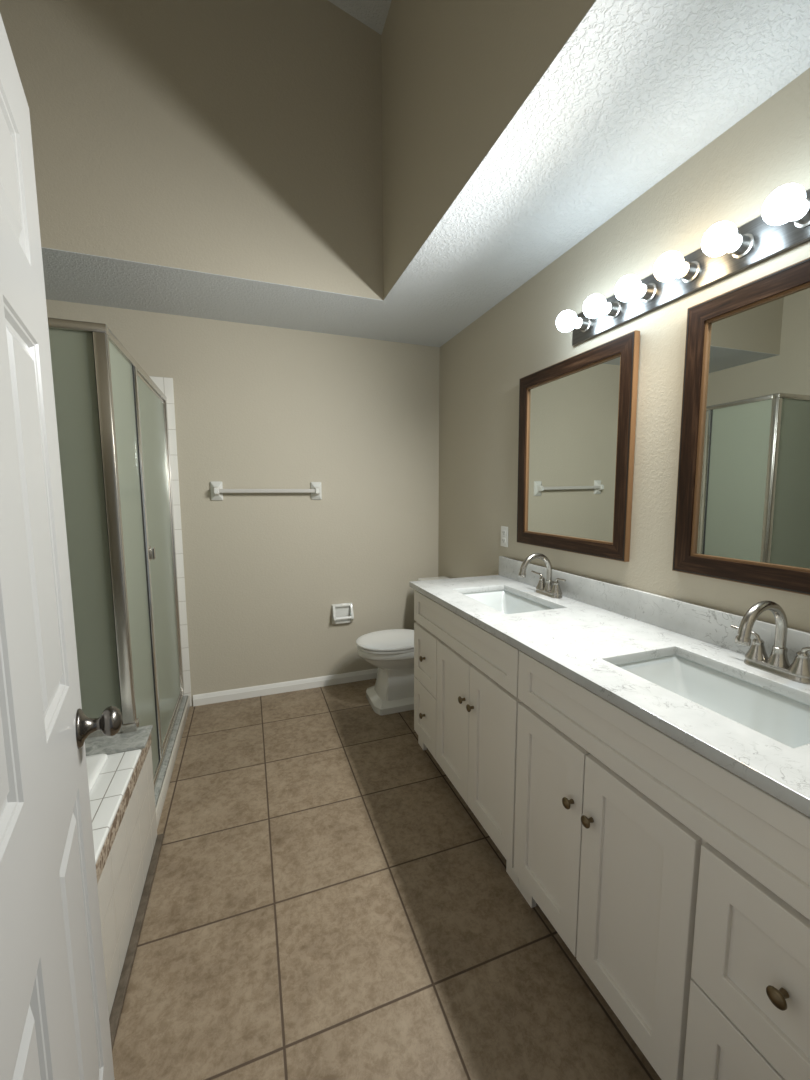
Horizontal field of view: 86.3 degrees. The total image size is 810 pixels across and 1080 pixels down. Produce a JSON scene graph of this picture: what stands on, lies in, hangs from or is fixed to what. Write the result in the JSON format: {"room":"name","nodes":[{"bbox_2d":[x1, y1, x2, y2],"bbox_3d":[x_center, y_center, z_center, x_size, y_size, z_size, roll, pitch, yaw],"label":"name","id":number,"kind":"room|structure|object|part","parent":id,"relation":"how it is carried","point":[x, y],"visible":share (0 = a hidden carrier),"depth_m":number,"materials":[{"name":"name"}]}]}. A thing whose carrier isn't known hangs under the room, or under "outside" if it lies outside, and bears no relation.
{"room":"bathroom","nodes":[
{"label":"bathroom","id":0,"kind":"room"},
{"bbox_2d":[0,0,382,299],"bbox_3d":[-1.172,-2.286,1.949,2.199,2.013,0.100,-2,7,-20],"label":"wall","id":1,"kind":"structure","parent":0,"point":[233,138],"depth_m":2.03,"materials":[{"name":"paint"}]},
{"bbox_2d":[46,299,439,705],"bbox_3d":[-1.142,-0.293,2.825,2.933,2.734,0.128,-2,7,-20],"label":"wall","id":2,"kind":"structure","parent":0,"point":[256,406],"depth_m":2.90,"materials":[{"name":"paint"}]},
{"bbox_2d":[210,481,321,500],"bbox_3d":[-0.890,-0.320,2.818,0.697,0.120,0.066,-2,7,-20],"label":"towel bar","id":3,"kind":"object","parent":2,"relation":"attached to","point":[216,487],"visible":1,"depth_m":2.78,"materials":[{"name":"white ceramic"}]},
{"bbox_2d":[193,668,377,705],"bbox_3d":[-0.560,1.014,3.112,1.746,0.071,0.014,-2,7,-20],"label":"baseboard","id":4,"kind":"structure","parent":2,"relation":"attached to","point":[275,688],"depth_m":3.00,"materials":[{"name":"white paint"}]},
{"bbox_2d":[332,603,353,623],"bbox_3d":[-0.441,0.531,3.075,0.150,0.146,0.065,-2,7,-20],"label":"toilet paper holder","id":5,"kind":"object","parent":2,"relation":"attached to","point":[341,613],"visible":1,"depth_m":3.08,"materials":[{"name":"white ceramic"}]},
{"bbox_3d":[-0.500,0.535,3.051,0.016,0.135,0.059,-2,7,-20],"label":"arm","id":6,"kind":"part","parent":5,"relation":"part of","materials":[{"name":"white ceramic"}]},
{"bbox_3d":[-0.381,0.530,3.094,0.016,0.135,0.059,-2,7,-20],"label":"arm","id":7,"kind":"part","parent":5,"relation":"part of","materials":[{"name":"white ceramic"}]},
{"bbox_2d":[328,0,391,34],"bbox_3d":[-0.780,-2.754,0.809,2.199,0.579,2.204,-2,7,-20],"label":"vault","id":8,"kind":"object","parent":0,"point":[372,13],"visible":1,"depth_m":2.15,"materials":[{"name":"paint"}]},
{"bbox_2d":[112,678,660,1079],"bbox_3d":[-0.417,1.291,1.177,3.053,0.060,4.023,-2,7,-20],"label":"floor","id":9,"kind":"structure","parent":0,"point":[325,902],"depth_m":1.37,"materials":[{"name":"beige tile"}]},
{"bbox_2d":[85,725,163,1047],"bbox_3d":[-1.202,1.062,0.773,1.078,0.487,1.649,-2,7,-20],"label":"tub deck","id":10,"kind":"object","parent":9,"relation":"on","point":[127,844],"visible":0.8,"depth_m":1.34,"materials":[{"name":"white tile"}]},
{"bbox_2d":[86,753,107,792],"bbox_3d":[-1.188,1.026,0.719,0.855,0.412,1.407,-2,7,-20],"label":"bathtub","id":11,"kind":"object","parent":10,"relation":"in","point":[95,763],"visible":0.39,"depth_m":1.42,"materials":[{"name":"white ceramic"}]},
{"bbox_2d":[154,695,189,828],"bbox_3d":[-1.250,1.104,2.255,0.104,0.080,1.144,-2,7,-20],"label":"shower curb","id":12,"kind":"object","parent":9,"relation":"on","point":[164,778],"visible":0.33,"depth_m":2.15,"materials":[{"name":"white tile"}]},
{"bbox_2d":[48,317,183,789],"bbox_3d":[-1.691,0.154,1.963,1.021,1.875,1.198,-2,7,-20],"label":"shower enclosure","id":13,"kind":"object","parent":12,"relation":"on","point":[112,417],"visible":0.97,"depth_m":1.60,"materials":[{"name":"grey glass"}]},
{"bbox_3d":[-1.501,-0.704,1.319,1.010,0.030,0.038,-2,7,-20],"label":"rail","id":14,"kind":"part","parent":13,"relation":"part of","materials":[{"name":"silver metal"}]},
{"bbox_3d":[-1.507,0.008,1.395,0.953,1.408,0.006,-2,7,-20],"label":"glass panel","id":15,"kind":"part","parent":13,"relation":"part of","materials":[{"name":"clear glass"}]},
{"bbox_3d":[-1.517,0.723,1.470,0.969,0.036,0.028,-2,7,-20],"label":"rail","id":16,"kind":"part","parent":13,"relation":"part of","materials":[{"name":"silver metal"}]},
{"bbox_3d":[-1.045,0.005,1.565,0.040,1.440,0.038,-2,7,-20],"label":"corner post","id":17,"kind":"part","parent":13,"relation":"part of","materials":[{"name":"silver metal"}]},
{"bbox_3d":[-1.113,0.169,1.784,0.006,1.812,0.387,-2,7,-20],"label":"glass panel","id":18,"kind":"part","parent":13,"relation":"part of","materials":[{"name":"clear glass"}]},
{"bbox_3d":[-1.246,-0.784,2.044,0.032,0.030,1.159,-2,7,-20],"label":"rail","id":19,"kind":"part","parent":13,"relation":"part of","materials":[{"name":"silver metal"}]},
{"bbox_3d":[-1.188,0.063,2.029,0.024,0.070,0.050,-2,7,-20],"label":"door pull","id":20,"kind":"part","parent":13,"relation":"part of","materials":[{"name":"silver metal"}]},
{"bbox_3d":[-1.310,0.105,2.323,0.006,1.783,0.701,-2,7,-20],"label":"shower door","id":21,"kind":"part","parent":13,"relation":"part of","materials":[{"name":"clear glass"}]},
{"bbox_3d":[-1.310,0.109,2.324,0.014,1.801,0.714,-2,7,-20],"label":"door frame","id":22,"kind":"part","parent":13,"relation":"part of","materials":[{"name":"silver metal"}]},
{"bbox_3d":[-1.246,1.046,2.251,0.030,0.038,1.145,-2,7,-20],"label":"rail","id":23,"kind":"part","parent":13,"relation":"part of","materials":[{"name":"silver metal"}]},
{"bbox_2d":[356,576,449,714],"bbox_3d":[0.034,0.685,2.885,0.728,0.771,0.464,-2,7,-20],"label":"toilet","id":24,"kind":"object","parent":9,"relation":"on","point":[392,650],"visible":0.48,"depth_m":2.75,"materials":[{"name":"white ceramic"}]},
{"bbox_3d":[-0.081,0.650,2.840,0.485,0.024,0.374,-2,7,-20],"label":"seat lid","id":25,"kind":"part","parent":24,"relation":"part of","materials":[{"name":"white plastic"}]},
{"bbox_3d":[-0.081,0.675,2.842,0.476,0.016,0.368,-2,7,-20],"label":"seat","id":26,"kind":"part","parent":24,"relation":"part of","materials":[{"name":"white plastic"}]},
{"bbox_3d":[-0.037,0.847,2.877,0.564,0.331,0.364,-2,7,-20],"label":"bowl","id":27,"kind":"part","parent":24,"relation":"part of","materials":[{"name":"white ceramic"}]},
{"bbox_3d":[0.266,0.309,2.930,0.232,0.034,0.464,-2,7,-20],"label":"tank lid","id":28,"kind":"part","parent":24,"relation":"part of","materials":[{"name":"white ceramic"}]},
{"bbox_2d":[414,590,521,887],"bbox_3d":[0.454,0.728,1.987,0.578,0.880,0.945,-2,7,-20],"label":"vanity cabinet","id":29,"kind":"object","parent":9,"relation":"on","point":[466,700],"visible":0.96,"depth_m":1.74,"materials":[{"name":"white paint"}]},
{"bbox_3d":[0.107,0.906,2.228,0.018,0.305,0.290,-2,7,-20],"label":"drawer","id":30,"kind":"part","parent":29,"relation":"part of","materials":[{"name":"white paint"}]},
{"bbox_3d":[0.106,0.602,2.195,0.018,0.294,0.290,-2,7,-20],"label":"drawer","id":31,"kind":"part","parent":29,"relation":"part of","materials":[{"name":"white paint"}]},
{"bbox_3d":[0.213,0.788,1.921,0.018,0.605,0.320,-2,7,-20],"label":"cabinet door","id":32,"kind":"part","parent":29,"relation":"part of","materials":[{"name":"white paint"}]},
{"bbox_3d":[0.233,0.658,1.780,0.029,0.030,0.030,-2,7,-20],"label":"knob","id":33,"kind":"part","parent":29,"relation":"part of","materials":[{"name":"brown metal"}]},
{"bbox_3d":[0.258,0.665,1.713,0.029,0.030,0.030,-2,7,-20],"label":"knob","id":34,"kind":"part","parent":29,"relation":"part of","materials":[{"name":"brown metal"}]},
{"bbox_3d":[0.323,0.821,1.619,0.018,0.605,0.320,-2,7,-20],"label":"cabinet door","id":35,"kind":"part","parent":29,"relation":"part of","materials":[{"name":"white paint"}]},
{"bbox_2d":[513,651,809,1079],"bbox_3d":[0.776,0.824,1.104,0.578,0.880,0.942,-2,7,-20],"label":"vanity cabinet","id":36,"kind":"object","parent":9,"relation":"on","point":[679,885],"visible":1,"depth_m":0.93,"materials":[{"name":"white paint"}]},
{"bbox_3d":[0.432,0.853,1.321,0.018,0.605,0.300,-2,7,-20],"label":"cabinet door","id":37,"kind":"part","parent":36,"relation":"part of","materials":[{"name":"white paint"}]},
{"bbox_3d":[0.449,0.722,1.189,0.029,0.030,0.030,-2,7,-20],"label":"knob","id":38,"kind":"part","parent":36,"relation":"part of","materials":[{"name":"brown metal"}]},
{"bbox_3d":[0.474,0.730,1.122,0.029,0.030,0.030,-2,7,-20],"label":"knob","id":39,"kind":"part","parent":36,"relation":"part of","materials":[{"name":"brown metal"}]},
{"bbox_2d":[409,556,809,816],"bbox_3d":[0.619,0.269,1.493,0.567,0.136,1.928,-2,7,-20],"label":"countertop","id":40,"kind":"structure","parent":36,"relation":"on","point":[596,626],"depth_m":1.30,"materials":[{"name":"white stone"}]},
{"bbox_2d":[464,590,552,613],"bbox_3d":[0.452,0.364,1.960,0.328,0.154,0.500,-2,7,-20],"label":"sink","id":41,"kind":"object","parent":40,"relation":"in","point":[506,602],"visible":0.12,"depth_m":2.16,"materials":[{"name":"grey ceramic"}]},
{"bbox_2d":[518,553,565,598],"bbox_3d":[0.628,0.154,1.993,0.201,0.197,0.195,2,6,16],"label":"faucet","id":42,"kind":"object","parent":40,"relation":"on","point":[551,588],"visible":1,"depth_m":1.96,"materials":[{"name":"silver metal"}]},
{"bbox_3d":[0.593,0.128,1.959,0.176,0.137,0.032,-2,7,-20],"label":"spout","id":43,"kind":"part","parent":42,"relation":"part of","materials":[{"name":"silver metal"}]},
{"bbox_3d":[0.647,0.204,2.042,0.053,0.057,0.053,-2,7,-20],"label":"handle","id":44,"kind":"part","parent":42,"relation":"part of","materials":[{"name":"silver metal"}]},
{"bbox_3d":[0.664,0.243,1.998,0.054,0.021,0.156,-2,7,-20],"label":"plate","id":45,"kind":"part","parent":42,"relation":"part of","materials":[{"name":"silver metal"}]},
{"bbox_3d":[0.682,0.214,1.947,0.053,0.057,0.053,-2,7,-20],"label":"handle","id":46,"kind":"part","parent":42,"relation":"part of","materials":[{"name":"silver metal"}]},
{"bbox_2d":[616,654,809,747],"bbox_3d":[0.776,0.460,1.076,0.328,0.154,0.493,-2,7,-20],"label":"sink","id":47,"kind":"object","parent":40,"relation":"in","point":[781,718],"visible":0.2,"depth_m":1.17,"materials":[{"name":"grey ceramic"}]},
{"bbox_2d":[730,601,809,683],"bbox_3d":[0.944,0.248,1.131,0.201,0.197,0.195,2,6,16],"label":"faucet","id":48,"kind":"object","parent":40,"relation":"on","point":[777,663],"visible":1,"depth_m":1.10,"materials":[{"name":"silver metal"}]},
{"bbox_3d":[0.947,0.259,1.201,0.014,0.029,0.074,-4,7,-30],"label":"lever","id":49,"kind":"part","parent":48,"relation":"part of","materials":[{"name":"silver metal"}]},
{"bbox_3d":[0.962,0.297,1.179,0.053,0.057,0.053,-2,7,-20],"label":"handle","id":50,"kind":"part","parent":48,"relation":"part of","materials":[{"name":"silver metal"}]},
{"bbox_3d":[0.908,0.222,1.097,0.176,0.137,0.032,-2,7,-20],"label":"spout","id":51,"kind":"part","parent":48,"relation":"part of","materials":[{"name":"silver metal"}]},
{"bbox_3d":[0.980,0.336,1.135,0.054,0.021,0.156,-2,7,-20],"label":"plate","id":52,"kind":"part","parent":48,"relation":"part of","materials":[{"name":"silver metal"}]},
{"bbox_3d":[0.997,0.308,1.084,0.053,0.057,0.053,-2,7,-20],"label":"handle","id":53,"kind":"part","parent":48,"relation":"part of","materials":[{"name":"silver metal"}]},
{"bbox_3d":[1.002,0.276,1.051,0.014,0.029,0.074,-1,6,-10],"label":"lever","id":54,"kind":"part","parent":48,"relation":"part of","materials":[{"name":"silver metal"}]},
{"bbox_3d":[0.536,0.884,1.037,0.018,0.605,0.300,-2,7,-20],"label":"cabinet door","id":55,"kind":"part","parent":36,"relation":"part of","materials":[{"name":"white paint"}]},
{"bbox_3d":[0.646,1.066,0.753,0.018,0.305,0.321,-2,7,-20],"label":"drawer","id":56,"kind":"part","parent":36,"relation":"part of","materials":[{"name":"white paint"}]},
{"bbox_3d":[0.645,0.762,0.720,0.018,0.294,0.321,-2,7,-20],"label":"drawer","id":57,"kind":"part","parent":36,"relation":"part of","materials":[{"name":"white paint"}]},
{"bbox_3d":[0.627,0.764,0.724,0.029,0.030,0.030,-2,7,-20],"label":"knob","id":58,"kind":"part","parent":36,"relation":"part of","materials":[{"name":"brown metal"}]},
{"bbox_2d":[41,0,809,346],"bbox_3d":[-0.590,-1.210,1.367,2.813,0.003,2.803,-2,7,-20],"label":"ceiling","id":59,"kind":"structure","parent":0,"point":[637,89],"depth_m":1.42,"materials":[{"name":"paint"}]},
{"bbox_2d":[381,0,594,299],"bbox_3d":[0.285,-2.219,1.310,0.100,2.013,2.304,-2,7,-20],"label":"wall","id":60,"kind":"structure","parent":0,"point":[455,73],"depth_m":1.60,"materials":[{"name":"paint"}]},
{"bbox_2d":[438,68,809,631],"bbox_3d":[0.790,-0.205,1.981,0.120,2.734,3.043,-2,7,-20],"label":"wall","id":61,"kind":"structure","parent":0,"point":[761,162],"depth_m":1.58,"materials":[{"name":"paint"}]},
{"bbox_2d":[501,526,507,546],"bbox_3d":[0.561,-0.019,2.445,0.009,0.115,0.070,-2,7,-20],"label":"wall outlet","id":62,"kind":"object","parent":61,"relation":"attached to","point":[504,530],"visible":1,"depth_m":2.44,"materials":[{"name":"white plastic"}]},
{"bbox_2d":[517,330,639,561],"bbox_3d":[0.720,-0.371,1.929,0.026,0.841,0.705,-3,7,-20],"label":"framed mirror","id":63,"kind":"object","parent":61,"relation":"attached to","point":[577,413],"visible":1,"depth_m":1.84,"materials":[{"name":"brown wood"}]},
{"bbox_2d":[526,356,619,541],"bbox_3d":[0.724,-0.371,1.931,0.004,0.715,0.579,-3,7,-20],"label":"mirror glass","id":64,"kind":"object","parent":63,"relation":"attached to","point":[573,414],"depth_m":1.88,"materials":[{"name":"silver metal"}]},
{"bbox_2d":[499,556,809,664],"bbox_3d":[0.876,0.244,1.584,0.019,0.108,1.928,-2,7,-20],"label":"backsplash","id":65,"kind":"structure","parent":61,"relation":"attached to","point":[710,625],"depth_m":1.50,"materials":[{"name":"white stone"}]},
{"bbox_2d":[572,189,809,345],"bbox_3d":[0.823,-0.852,1.412,0.154,0.120,0.924,-2,7,-20],"label":"vanity light bar","id":66,"kind":"object","parent":61,"relation":"attached to","point":[785,227],"visible":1,"depth_m":1.32,"materials":[{"name":"metal"}]},
{"bbox_2d":[574,317,590,331],"bbox_3d":[0.731,-0.893,1.784,0.041,0.058,0.058,-2,7,-20],"label":"socket","id":67,"kind":"object","parent":66,"relation":"attached to","point":[583,324],"depth_m":1.77,"materials":[{"name":"silver metal"}]},
{"bbox_2d":[602,301,620,318],"bbox_3d":[0.783,-0.877,1.643,0.041,0.058,0.058,-2,7,-20],"label":"socket","id":68,"kind":"object","parent":66,"relation":"attached to","point":[612,309],"depth_m":1.63,"materials":[{"name":"silver metal"}]},
{"bbox_2d":[635,283,656,301],"bbox_3d":[0.835,-0.862,1.501,0.041,0.058,0.058,-2,7,-20],"label":"socket","id":69,"kind":"object","parent":66,"relation":"attached to","point":[645,292],"depth_m":1.49,"materials":[{"name":"silver metal"}]},
{"bbox_2d":[675,261,699,282],"bbox_3d":[0.886,-0.846,1.359,0.041,0.058,0.058,-2,7,-20],"label":"socket","id":70,"kind":"object","parent":66,"relation":"attached to","point":[687,271],"depth_m":1.35,"materials":[{"name":"silver metal"}]},
{"bbox_2d":[725,233,754,257],"bbox_3d":[0.939,-0.831,1.216,0.041,0.058,0.058,-2,7,-20],"label":"socket","id":71,"kind":"object","parent":66,"relation":"attached to","point":[740,245],"depth_m":1.21,"materials":[{"name":"silver metal"}]},
{"bbox_2d":[787,198,809,227],"bbox_3d":[0.991,-0.815,1.074,0.041,0.058,0.058,-2,7,-20],"label":"socket","id":72,"kind":"object","parent":66,"relation":"attached to","point":[798,216],"depth_m":1.07,"materials":[{"name":"silver metal"}]},
{"bbox_2d":[672,257,809,595],"bbox_3d":[1.028,-0.279,1.087,0.026,0.841,0.705,-3,7,-20],"label":"framed mirror","id":73,"kind":"object","parent":61,"relation":"attached to","point":[742,515],"visible":1,"depth_m":1.23,"materials":[{"name":"brown mirror"}]},
{"bbox_2d":[695,286,809,568],"bbox_3d":[1.032,-0.279,1.089,0.004,0.715,0.579,-3,7,-20],"label":"mirror glass","id":74,"kind":"object","parent":73,"relation":"attached to","point":[752,407],"depth_m":1.21,"materials":[{"name":"silver metal"}]},
{"bbox_3d":[-0.091,-0.852,0.024,2.813,4.450,0.120,-2,7,-20],"label":"wall","id":75,"kind":"structure","parent":0,"visible":0},
{"bbox_2d":[0,14,121,1079],"bbox_3d":[-0.470,0.294,0.526,0.175,2.032,0.776,-4,7,-31],"label":"door","id":76,"kind":"structure","parent":75,"relation":"in","point":[55,1025],"depth_m":0.59,"materials":[{"name":"white paint"}]},
{"bbox_3d":[-0.593,0.357,0.842,0.070,0.072,0.072,-4,7,-31],"label":"knob","id":77,"kind":"part","parent":76,"relation":"part of","materials":[{"name":"grey metal"}]}
]}

